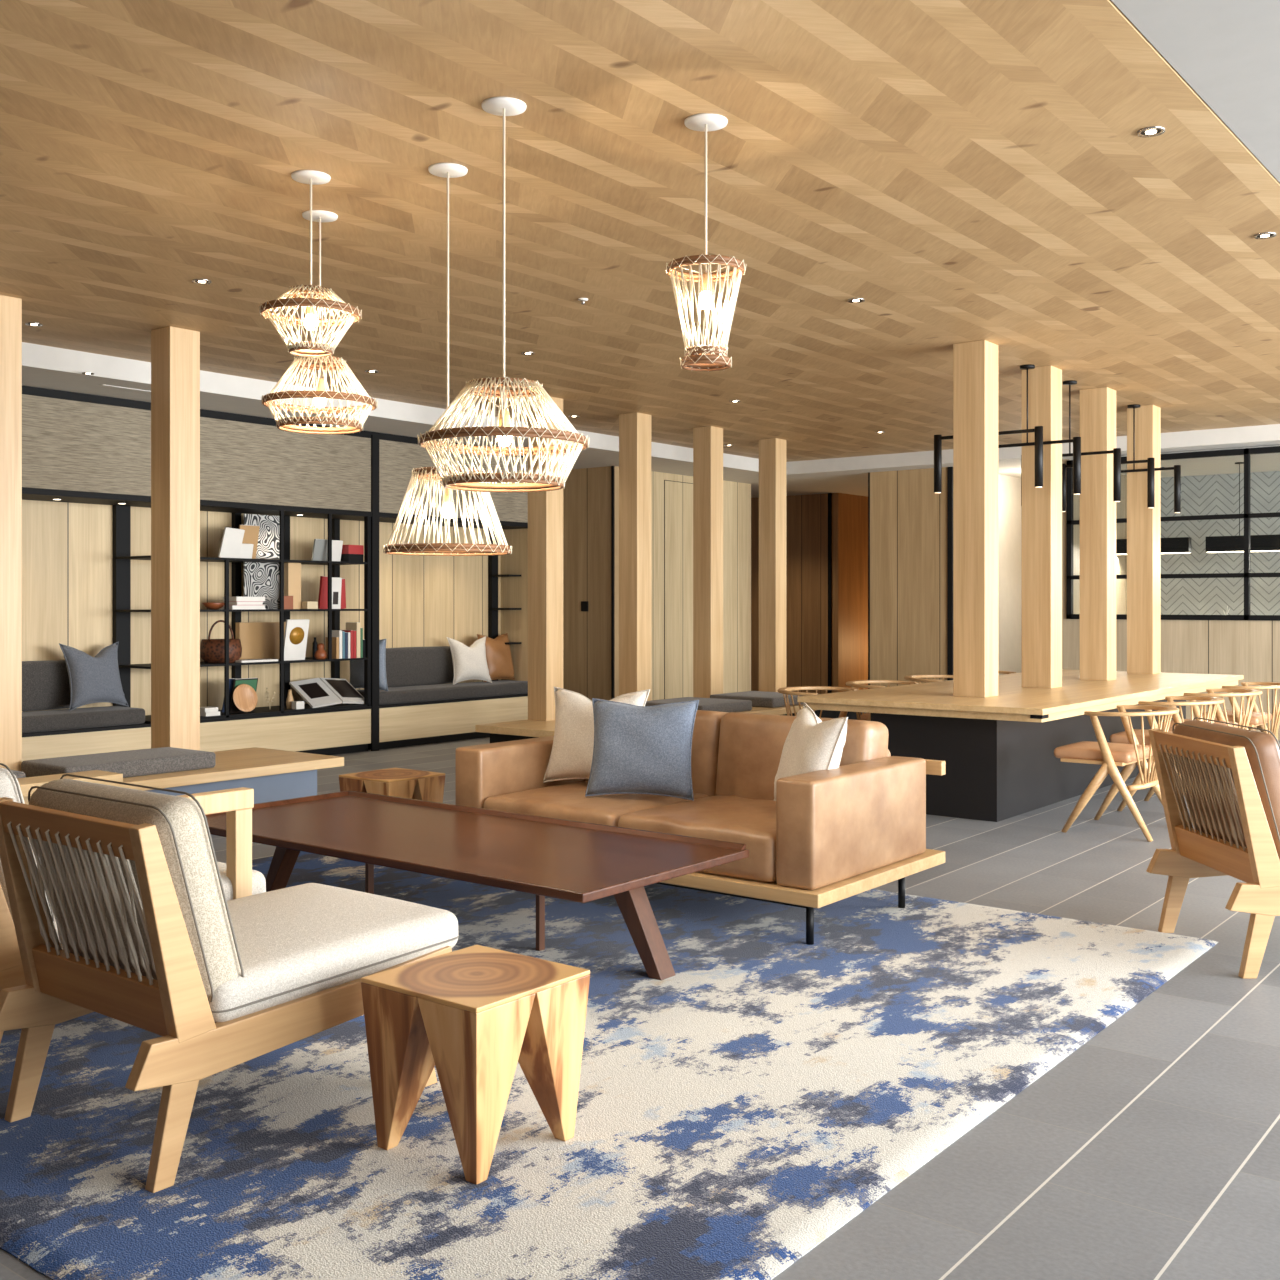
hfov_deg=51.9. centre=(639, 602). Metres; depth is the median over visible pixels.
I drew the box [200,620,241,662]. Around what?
basket
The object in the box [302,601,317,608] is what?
box
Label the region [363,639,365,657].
book
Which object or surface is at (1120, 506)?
wall
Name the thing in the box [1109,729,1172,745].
seat cushion
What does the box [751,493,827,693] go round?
wall
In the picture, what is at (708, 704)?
bench cushion
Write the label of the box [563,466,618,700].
wall
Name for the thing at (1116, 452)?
pendant
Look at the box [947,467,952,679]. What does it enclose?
trim
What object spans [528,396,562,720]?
wooden column
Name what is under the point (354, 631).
book
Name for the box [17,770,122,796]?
bench ledge
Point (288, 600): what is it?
box
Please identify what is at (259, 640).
display box
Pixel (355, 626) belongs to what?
book
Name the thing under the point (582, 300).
sprinkler head
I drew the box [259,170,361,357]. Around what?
woven pendant
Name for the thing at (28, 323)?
recessed light
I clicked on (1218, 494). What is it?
wall
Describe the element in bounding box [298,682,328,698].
photograph
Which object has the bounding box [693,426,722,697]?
wooden column
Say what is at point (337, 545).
picture book
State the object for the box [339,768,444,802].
stool
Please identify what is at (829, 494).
trim
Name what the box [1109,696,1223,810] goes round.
dining chair
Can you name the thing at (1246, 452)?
window
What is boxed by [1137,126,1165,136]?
recessed light
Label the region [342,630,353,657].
book
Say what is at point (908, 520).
wall
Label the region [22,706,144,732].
seat cushion
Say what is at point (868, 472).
trim
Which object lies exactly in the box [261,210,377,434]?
woven pendant
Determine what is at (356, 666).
throw pillow
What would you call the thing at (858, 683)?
dining chair
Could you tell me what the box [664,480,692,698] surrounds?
door frame
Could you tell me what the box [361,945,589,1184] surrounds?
stool
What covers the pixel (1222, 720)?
seat cushion
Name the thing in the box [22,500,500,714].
wall
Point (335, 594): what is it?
print
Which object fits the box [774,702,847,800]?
throw pillow
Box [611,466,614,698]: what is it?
trim
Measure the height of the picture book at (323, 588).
0.308 m
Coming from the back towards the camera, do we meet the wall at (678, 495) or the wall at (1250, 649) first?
the wall at (678, 495)
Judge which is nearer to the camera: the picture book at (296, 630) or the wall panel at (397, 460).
the picture book at (296, 630)
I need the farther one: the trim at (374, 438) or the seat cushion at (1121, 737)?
the trim at (374, 438)
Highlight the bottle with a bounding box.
[313,637,316,658]
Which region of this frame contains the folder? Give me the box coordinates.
[239,525,259,558]
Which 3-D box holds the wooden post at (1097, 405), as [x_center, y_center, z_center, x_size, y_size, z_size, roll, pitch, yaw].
[3.830,-0.570,10.989,0.230,2.420,0.230,0,0,38]
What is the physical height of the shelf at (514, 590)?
3.020 m
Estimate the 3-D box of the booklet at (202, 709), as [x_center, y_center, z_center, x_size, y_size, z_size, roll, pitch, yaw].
[-3.670,0.901,11.132,0.140,0.035,0.130,0,0,38]
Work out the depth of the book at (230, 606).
11.36 m
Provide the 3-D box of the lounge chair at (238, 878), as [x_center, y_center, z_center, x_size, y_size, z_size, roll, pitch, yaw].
[-1.852,0.924,4.255,0.731,0.920,1.069,0,0,38]
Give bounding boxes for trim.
[22,385,527,529]
[371,435,378,750]
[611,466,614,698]
[828,493,831,692]
[868,472,869,688]
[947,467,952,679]
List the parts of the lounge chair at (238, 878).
post, rail, armrest, arm post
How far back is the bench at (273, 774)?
8.31 m
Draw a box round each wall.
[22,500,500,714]
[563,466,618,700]
[651,471,750,699]
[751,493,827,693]
[832,493,867,692]
[870,467,946,688]
[998,474,1021,674]
[1062,459,1124,668]
[1067,619,1279,739]
[1125,475,1126,613]
[1161,471,1279,614]
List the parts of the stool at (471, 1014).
leg, leg, leg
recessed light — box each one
[25,322,42,326]
[82,372,93,374]
[192,279,211,283]
[365,370,378,372]
[521,352,534,354]
[847,298,864,302]
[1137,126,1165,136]
[1253,232,1276,238]
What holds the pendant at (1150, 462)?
hanging from the ceiling at (965, 171)
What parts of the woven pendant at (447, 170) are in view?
lamp shade, cord, bulb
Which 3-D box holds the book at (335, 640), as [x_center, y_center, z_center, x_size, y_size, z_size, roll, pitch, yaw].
[-2.856,0.414,12.190,0.160,0.202,0.030,0,0,38]
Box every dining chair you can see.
[777,686,856,717]
[846,680,918,720]
[904,675,952,682]
[998,671,1015,673]
[1054,705,1178,841]
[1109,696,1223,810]
[1157,688,1261,730]
[1202,682,1279,739]
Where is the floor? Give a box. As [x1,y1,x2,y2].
[0,712,1279,1279]
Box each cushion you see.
[0,768,51,922]
[11,770,24,777]
[21,747,215,777]
[22,660,70,711]
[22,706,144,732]
[29,778,240,997]
[53,862,265,950]
[208,883,457,1021]
[357,680,527,704]
[386,646,453,687]
[484,781,708,826]
[585,710,728,796]
[618,795,775,881]
[645,697,751,712]
[710,691,803,707]
[715,712,888,799]
[860,713,869,720]
[1054,741,1152,762]
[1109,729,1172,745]
[1157,719,1237,730]
[1173,720,1279,859]
[1202,710,1271,724]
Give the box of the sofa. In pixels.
[455,710,945,944]
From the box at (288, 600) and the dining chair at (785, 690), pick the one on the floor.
the dining chair at (785, 690)
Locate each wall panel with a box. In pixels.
[22,394,370,511]
[379,439,527,522]
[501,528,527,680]
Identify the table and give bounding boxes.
[206,791,748,979]
[797,669,1243,821]
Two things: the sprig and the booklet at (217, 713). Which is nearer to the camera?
the booklet at (217, 713)
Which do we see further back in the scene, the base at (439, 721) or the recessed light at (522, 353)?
the base at (439, 721)
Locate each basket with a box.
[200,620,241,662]
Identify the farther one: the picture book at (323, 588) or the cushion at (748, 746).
the picture book at (323, 588)
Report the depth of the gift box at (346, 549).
12.32 m
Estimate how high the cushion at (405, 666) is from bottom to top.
0.401 m
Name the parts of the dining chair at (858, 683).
rail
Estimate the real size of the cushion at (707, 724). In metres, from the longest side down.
0.842 x 0.600 x 0.293 m
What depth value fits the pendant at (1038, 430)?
9.13 m
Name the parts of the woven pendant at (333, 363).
lamp shade, lamp shade, bulb, cord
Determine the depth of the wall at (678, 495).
16.66 m
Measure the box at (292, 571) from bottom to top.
0.420 m
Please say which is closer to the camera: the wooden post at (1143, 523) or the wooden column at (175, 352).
the wooden column at (175, 352)
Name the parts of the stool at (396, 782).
leg, leg, leg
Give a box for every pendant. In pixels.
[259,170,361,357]
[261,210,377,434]
[383,163,511,555]
[417,97,588,492]
[666,113,745,371]
[934,426,1042,492]
[998,364,1080,494]
[1021,380,1120,505]
[1062,458,1154,511]
[1116,467,1190,554]
[1121,404,1180,512]
[1206,462,1279,552]
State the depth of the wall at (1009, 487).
16.75 m
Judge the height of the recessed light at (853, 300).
0.006 m
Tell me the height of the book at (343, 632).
0.252 m
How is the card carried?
on the bookcase at (122, 557)
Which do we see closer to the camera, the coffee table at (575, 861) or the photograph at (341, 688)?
the coffee table at (575, 861)
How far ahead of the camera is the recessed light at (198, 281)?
7.26 m
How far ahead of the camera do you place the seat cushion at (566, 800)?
6.28 m
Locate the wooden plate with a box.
[233,684,257,711]
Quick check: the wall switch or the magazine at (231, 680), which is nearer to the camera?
the magazine at (231, 680)
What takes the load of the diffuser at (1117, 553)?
attached to the linear pendant at (1178, 545)
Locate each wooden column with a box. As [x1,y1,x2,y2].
[0,295,21,770]
[151,326,199,750]
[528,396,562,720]
[619,413,650,700]
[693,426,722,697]
[759,438,785,691]
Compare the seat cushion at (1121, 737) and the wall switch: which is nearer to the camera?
the seat cushion at (1121, 737)
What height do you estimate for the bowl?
0.060 m
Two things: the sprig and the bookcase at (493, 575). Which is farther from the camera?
the bookcase at (493, 575)
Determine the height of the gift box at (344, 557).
0.075 m
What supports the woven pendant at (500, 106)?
hanging from the ceiling at (965, 171)
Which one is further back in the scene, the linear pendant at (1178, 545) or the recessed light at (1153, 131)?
the linear pendant at (1178, 545)
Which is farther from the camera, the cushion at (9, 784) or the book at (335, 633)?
the book at (335, 633)
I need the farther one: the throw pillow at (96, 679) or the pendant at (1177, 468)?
the pendant at (1177, 468)
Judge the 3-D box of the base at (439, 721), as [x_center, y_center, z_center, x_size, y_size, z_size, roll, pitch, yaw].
[-1.999,1.188,13.534,0.552,0.425,2.245,0,0,38]
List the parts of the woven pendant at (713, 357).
lamp shade, lamp shade, cord, bulb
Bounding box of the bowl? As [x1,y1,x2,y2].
[202,602,223,609]
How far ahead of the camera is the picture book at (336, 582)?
12.21 m
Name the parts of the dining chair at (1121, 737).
leg, leg, leg, leg, rail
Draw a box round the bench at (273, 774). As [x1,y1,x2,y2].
[23,747,343,803]
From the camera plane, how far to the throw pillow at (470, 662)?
13.70 m
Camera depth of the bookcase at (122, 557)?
11.61 m
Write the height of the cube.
0.070 m
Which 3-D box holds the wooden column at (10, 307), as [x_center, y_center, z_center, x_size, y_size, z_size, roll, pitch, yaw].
[-3.769,-0.383,7.667,0.220,2.795,0.220,0,0,38]
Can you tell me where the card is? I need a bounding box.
[239,544,253,558]
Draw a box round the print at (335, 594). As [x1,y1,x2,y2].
[333,592,337,603]
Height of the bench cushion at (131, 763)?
0.108 m
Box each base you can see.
[22,706,371,761]
[368,693,527,749]
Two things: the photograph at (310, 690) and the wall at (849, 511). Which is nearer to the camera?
the photograph at (310, 690)
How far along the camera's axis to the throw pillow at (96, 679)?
10.46 m
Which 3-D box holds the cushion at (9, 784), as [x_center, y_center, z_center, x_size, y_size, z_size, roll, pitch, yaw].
[-2.056,0.734,4.002,0.676,0.524,0.184,0,15,38]
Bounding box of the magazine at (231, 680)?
[222,678,241,711]
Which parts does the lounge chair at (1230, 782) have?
post, leg, rail, rail, rail, rail, post, leg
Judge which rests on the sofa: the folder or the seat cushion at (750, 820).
the seat cushion at (750, 820)
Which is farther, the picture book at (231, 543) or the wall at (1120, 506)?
the wall at (1120, 506)
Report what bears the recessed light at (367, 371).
in the ceiling at (965, 171)
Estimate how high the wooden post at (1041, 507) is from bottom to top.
2.420 m
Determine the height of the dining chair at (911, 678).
0.765 m
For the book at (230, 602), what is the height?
0.035 m
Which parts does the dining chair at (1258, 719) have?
leg, rail, leg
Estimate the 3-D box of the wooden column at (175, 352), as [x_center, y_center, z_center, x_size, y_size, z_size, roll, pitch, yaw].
[-3.040,-0.383,8.600,0.220,2.795,0.220,0,0,38]
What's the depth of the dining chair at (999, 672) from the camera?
12.53 m
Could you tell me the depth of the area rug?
3.56 m
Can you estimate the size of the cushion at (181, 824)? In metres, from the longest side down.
0.676 x 0.524 x 0.184 m
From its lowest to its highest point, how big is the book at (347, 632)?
0.242 m
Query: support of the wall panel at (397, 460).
attached to the wall at (67, 548)
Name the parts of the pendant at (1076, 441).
rod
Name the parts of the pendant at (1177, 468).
rod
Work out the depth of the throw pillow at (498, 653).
14.17 m
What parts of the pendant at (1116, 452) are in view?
rod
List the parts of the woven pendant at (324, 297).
lamp shade, lamp shade, cord, bulb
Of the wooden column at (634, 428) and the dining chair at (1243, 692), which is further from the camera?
the wooden column at (634, 428)
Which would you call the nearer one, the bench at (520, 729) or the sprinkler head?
the sprinkler head
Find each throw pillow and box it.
[59,642,128,710]
[350,639,387,690]
[447,636,491,683]
[477,633,514,681]
[543,686,649,782]
[585,698,698,800]
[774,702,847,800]
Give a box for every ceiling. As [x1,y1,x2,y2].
[0,0,1279,461]
[22,342,1279,497]
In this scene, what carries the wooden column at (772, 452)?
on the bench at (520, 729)
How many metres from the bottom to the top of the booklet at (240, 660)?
0.020 m
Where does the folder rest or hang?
on the bookcase at (122, 557)
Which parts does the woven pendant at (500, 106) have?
lamp shade, lamp shade, cord, bulb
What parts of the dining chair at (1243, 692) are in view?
leg, leg, rail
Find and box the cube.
[292,701,303,708]
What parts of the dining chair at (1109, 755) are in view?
leg, seat frame, leg, leg, rail, leg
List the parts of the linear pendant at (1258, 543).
rod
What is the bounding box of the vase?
[286,690,293,708]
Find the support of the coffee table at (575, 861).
on the area rug
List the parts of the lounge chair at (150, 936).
leg, post, rail, rail, rail, leg, post, rail, leg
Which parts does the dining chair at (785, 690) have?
rail, leg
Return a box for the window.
[1066,446,1279,620]
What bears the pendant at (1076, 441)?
hanging from the ceiling at (965, 171)
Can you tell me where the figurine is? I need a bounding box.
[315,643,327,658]
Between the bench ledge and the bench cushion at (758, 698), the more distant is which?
the bench cushion at (758, 698)
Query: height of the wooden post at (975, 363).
2.420 m
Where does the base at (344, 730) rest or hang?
on the floor
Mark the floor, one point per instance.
(1151, 1150)
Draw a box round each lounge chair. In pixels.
[0,763,265,1042]
[0,774,458,1192]
[1146,717,1279,978]
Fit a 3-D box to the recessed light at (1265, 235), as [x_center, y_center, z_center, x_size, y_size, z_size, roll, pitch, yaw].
[3.023,-1.776,6.356,0.102,0.006,0.102,0,0,38]
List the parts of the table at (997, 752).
socket plate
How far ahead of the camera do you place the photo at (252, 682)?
11.48 m
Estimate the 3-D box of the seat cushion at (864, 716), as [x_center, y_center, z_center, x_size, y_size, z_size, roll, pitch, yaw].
[2.096,0.925,10.600,0.470,0.096,0.500,0,0,38]
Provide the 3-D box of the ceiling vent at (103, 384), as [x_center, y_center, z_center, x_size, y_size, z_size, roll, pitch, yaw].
[-3.818,-1.618,9.994,0.060,0.004,0.600,0,0,38]
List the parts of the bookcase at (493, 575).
panel, shelf, shelf, shelf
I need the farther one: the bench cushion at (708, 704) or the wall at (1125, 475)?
the wall at (1125, 475)
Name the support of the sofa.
on the area rug
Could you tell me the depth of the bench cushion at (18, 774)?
7.13 m
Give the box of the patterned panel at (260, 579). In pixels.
[243,514,278,608]
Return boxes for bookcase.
[113,505,370,723]
[488,529,520,680]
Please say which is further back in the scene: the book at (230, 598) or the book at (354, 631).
the book at (354, 631)
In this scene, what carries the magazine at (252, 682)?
on the bookcase at (122, 557)
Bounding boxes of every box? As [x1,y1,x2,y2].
[236,622,285,659]
[284,563,300,608]
[284,596,292,608]
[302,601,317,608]
[341,554,363,561]
[342,545,363,553]
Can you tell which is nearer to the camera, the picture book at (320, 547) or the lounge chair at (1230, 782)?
the lounge chair at (1230, 782)
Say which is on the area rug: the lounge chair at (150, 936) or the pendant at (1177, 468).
the lounge chair at (150, 936)
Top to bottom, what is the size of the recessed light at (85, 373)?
0.006 m
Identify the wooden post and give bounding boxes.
[953,340,997,697]
[1022,366,1061,687]
[1080,387,1115,680]
[1127,405,1160,673]
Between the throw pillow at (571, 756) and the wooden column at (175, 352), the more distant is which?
the wooden column at (175, 352)
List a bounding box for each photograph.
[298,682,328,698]
[325,679,362,697]
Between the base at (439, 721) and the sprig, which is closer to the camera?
the sprig
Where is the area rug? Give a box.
[0,851,1217,1279]
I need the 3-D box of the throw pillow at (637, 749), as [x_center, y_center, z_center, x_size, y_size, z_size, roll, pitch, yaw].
[0.009,0.695,6.282,0.531,0.465,0.222,0,0,14]
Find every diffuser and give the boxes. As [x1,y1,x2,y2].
[1116,552,1188,554]
[1207,550,1279,552]
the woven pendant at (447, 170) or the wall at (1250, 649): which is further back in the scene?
the wall at (1250, 649)
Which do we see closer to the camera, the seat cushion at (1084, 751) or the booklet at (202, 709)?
the seat cushion at (1084, 751)
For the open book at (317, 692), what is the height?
0.255 m
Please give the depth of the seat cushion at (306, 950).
3.57 m
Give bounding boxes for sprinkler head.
[578,298,587,304]
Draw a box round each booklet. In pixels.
[200,706,217,711]
[200,711,219,715]
[235,659,277,662]
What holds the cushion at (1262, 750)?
on the lounge chair at (1230, 782)
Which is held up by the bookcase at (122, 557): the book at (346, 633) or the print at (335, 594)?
the book at (346, 633)
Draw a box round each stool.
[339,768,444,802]
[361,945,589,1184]
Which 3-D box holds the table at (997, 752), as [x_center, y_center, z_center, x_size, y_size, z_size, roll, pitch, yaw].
[3.219,1.020,10.331,1.720,0.760,4.760,0,0,38]
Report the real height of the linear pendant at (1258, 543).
1.013 m
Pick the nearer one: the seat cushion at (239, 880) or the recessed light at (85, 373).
the seat cushion at (239, 880)
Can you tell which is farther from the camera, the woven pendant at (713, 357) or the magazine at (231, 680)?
the magazine at (231, 680)
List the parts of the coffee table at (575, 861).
leg, steel leg, steel leg, leg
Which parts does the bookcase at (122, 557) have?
panel, shelf, shelf, shelf, shelf, panel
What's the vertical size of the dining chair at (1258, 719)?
0.765 m
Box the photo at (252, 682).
[234,679,256,690]
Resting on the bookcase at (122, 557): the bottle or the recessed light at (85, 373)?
the bottle
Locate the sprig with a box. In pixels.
[265,687,275,707]
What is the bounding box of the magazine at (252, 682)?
[229,678,257,712]
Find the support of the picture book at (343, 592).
on the bookcase at (122, 557)
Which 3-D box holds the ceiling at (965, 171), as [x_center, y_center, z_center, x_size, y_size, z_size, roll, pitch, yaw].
[1.587,-1.880,5.551,13.340,0.200,17.700,0,0,38]
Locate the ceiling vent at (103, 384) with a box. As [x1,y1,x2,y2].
[99,384,150,392]
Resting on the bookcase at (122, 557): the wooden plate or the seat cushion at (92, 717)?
the wooden plate
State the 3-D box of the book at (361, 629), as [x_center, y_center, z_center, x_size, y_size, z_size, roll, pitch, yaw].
[-2.680,0.374,12.413,0.160,0.282,0.024,0,0,38]
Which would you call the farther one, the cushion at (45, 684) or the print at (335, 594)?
the print at (335, 594)
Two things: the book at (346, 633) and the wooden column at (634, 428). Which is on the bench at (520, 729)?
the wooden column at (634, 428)
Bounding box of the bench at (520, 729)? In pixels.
[475,704,859,742]
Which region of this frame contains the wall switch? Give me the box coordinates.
[581,601,587,610]
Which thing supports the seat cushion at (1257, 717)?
on the dining chair at (1258, 719)
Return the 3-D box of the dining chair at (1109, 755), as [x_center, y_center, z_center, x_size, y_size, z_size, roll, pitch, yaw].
[2.963,1.026,8.106,0.669,0.765,0.710,0,0,38]
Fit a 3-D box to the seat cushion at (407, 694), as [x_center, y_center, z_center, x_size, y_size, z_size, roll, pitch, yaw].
[-1.992,0.912,13.525,0.465,0.140,2.210,0,0,38]
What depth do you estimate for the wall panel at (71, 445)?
11.05 m
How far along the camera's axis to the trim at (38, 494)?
11.21 m
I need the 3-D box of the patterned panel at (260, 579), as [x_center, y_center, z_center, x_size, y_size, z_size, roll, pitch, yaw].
[-3.409,-0.369,11.840,0.018,0.850,0.374,0,0,38]
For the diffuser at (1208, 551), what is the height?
0.008 m
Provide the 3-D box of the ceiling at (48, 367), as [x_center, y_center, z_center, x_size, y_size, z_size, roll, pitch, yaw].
[2.087,-1.785,9.159,17.000,0.390,24.000,0,0,38]
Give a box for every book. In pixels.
[218,527,244,557]
[220,605,265,608]
[223,597,264,600]
[223,601,262,604]
[284,619,308,660]
[289,678,363,707]
[312,539,327,560]
[318,576,327,608]
[325,637,338,658]
[326,540,342,560]
[327,577,341,608]
[332,630,341,658]
[341,578,345,608]
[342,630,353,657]
[342,631,344,658]
[345,632,347,657]
[346,622,359,657]
[347,632,349,657]
[354,631,355,657]
[360,628,362,657]
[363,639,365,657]

